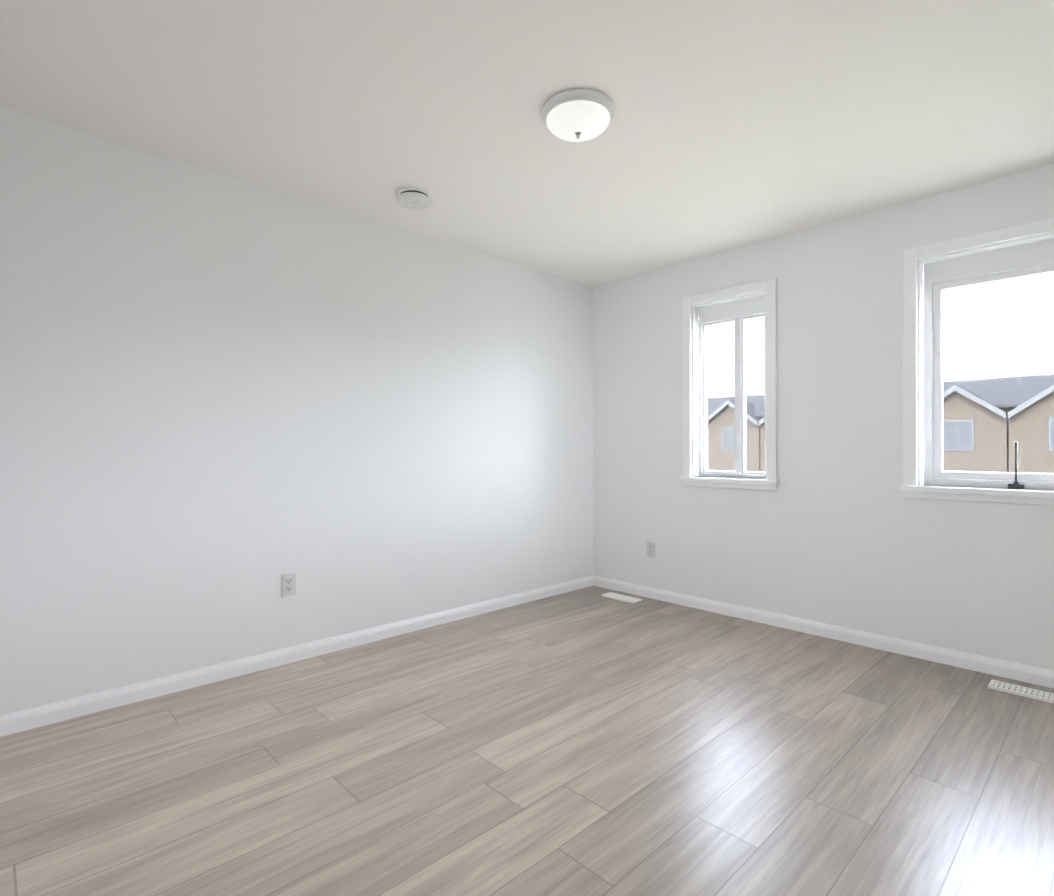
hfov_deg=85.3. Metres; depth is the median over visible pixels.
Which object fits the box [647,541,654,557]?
outlet
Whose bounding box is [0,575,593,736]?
baseboard
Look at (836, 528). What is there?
wall
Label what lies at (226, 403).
wall
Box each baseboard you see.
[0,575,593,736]
[594,576,1053,688]
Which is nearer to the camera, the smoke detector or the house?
the smoke detector
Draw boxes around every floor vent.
[602,592,642,603]
[988,679,1053,703]
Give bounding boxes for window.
[679,278,778,490]
[900,218,1053,504]
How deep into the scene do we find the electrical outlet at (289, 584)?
2.98 m
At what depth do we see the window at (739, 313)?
3.88 m
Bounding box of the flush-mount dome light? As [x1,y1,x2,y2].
[541,89,614,141]
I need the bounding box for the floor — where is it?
[0,586,1053,895]
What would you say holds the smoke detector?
attached to the ceiling
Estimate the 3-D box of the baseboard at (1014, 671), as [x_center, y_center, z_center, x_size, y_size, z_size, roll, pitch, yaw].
[1.919,1.078,3.219,0.014,0.078,3.986,0,0,-44]
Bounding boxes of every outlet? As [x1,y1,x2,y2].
[282,573,295,596]
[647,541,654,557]
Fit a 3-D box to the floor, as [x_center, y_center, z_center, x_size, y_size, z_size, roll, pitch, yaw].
[0.419,1.215,1.803,4.460,0.200,4.320,0,0,-44]
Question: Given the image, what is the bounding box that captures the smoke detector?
[397,187,430,209]
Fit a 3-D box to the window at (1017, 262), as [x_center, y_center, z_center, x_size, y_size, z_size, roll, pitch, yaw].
[2.398,-0.401,2.789,0.175,1.335,0.964,0,0,-44]
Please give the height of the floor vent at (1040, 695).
0.012 m
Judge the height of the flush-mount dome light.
0.110 m
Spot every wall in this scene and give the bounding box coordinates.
[0,107,592,714]
[593,164,1053,670]
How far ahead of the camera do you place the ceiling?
2.20 m
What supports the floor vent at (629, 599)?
in the floor
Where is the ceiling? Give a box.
[0,0,1053,285]
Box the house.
[708,374,1053,473]

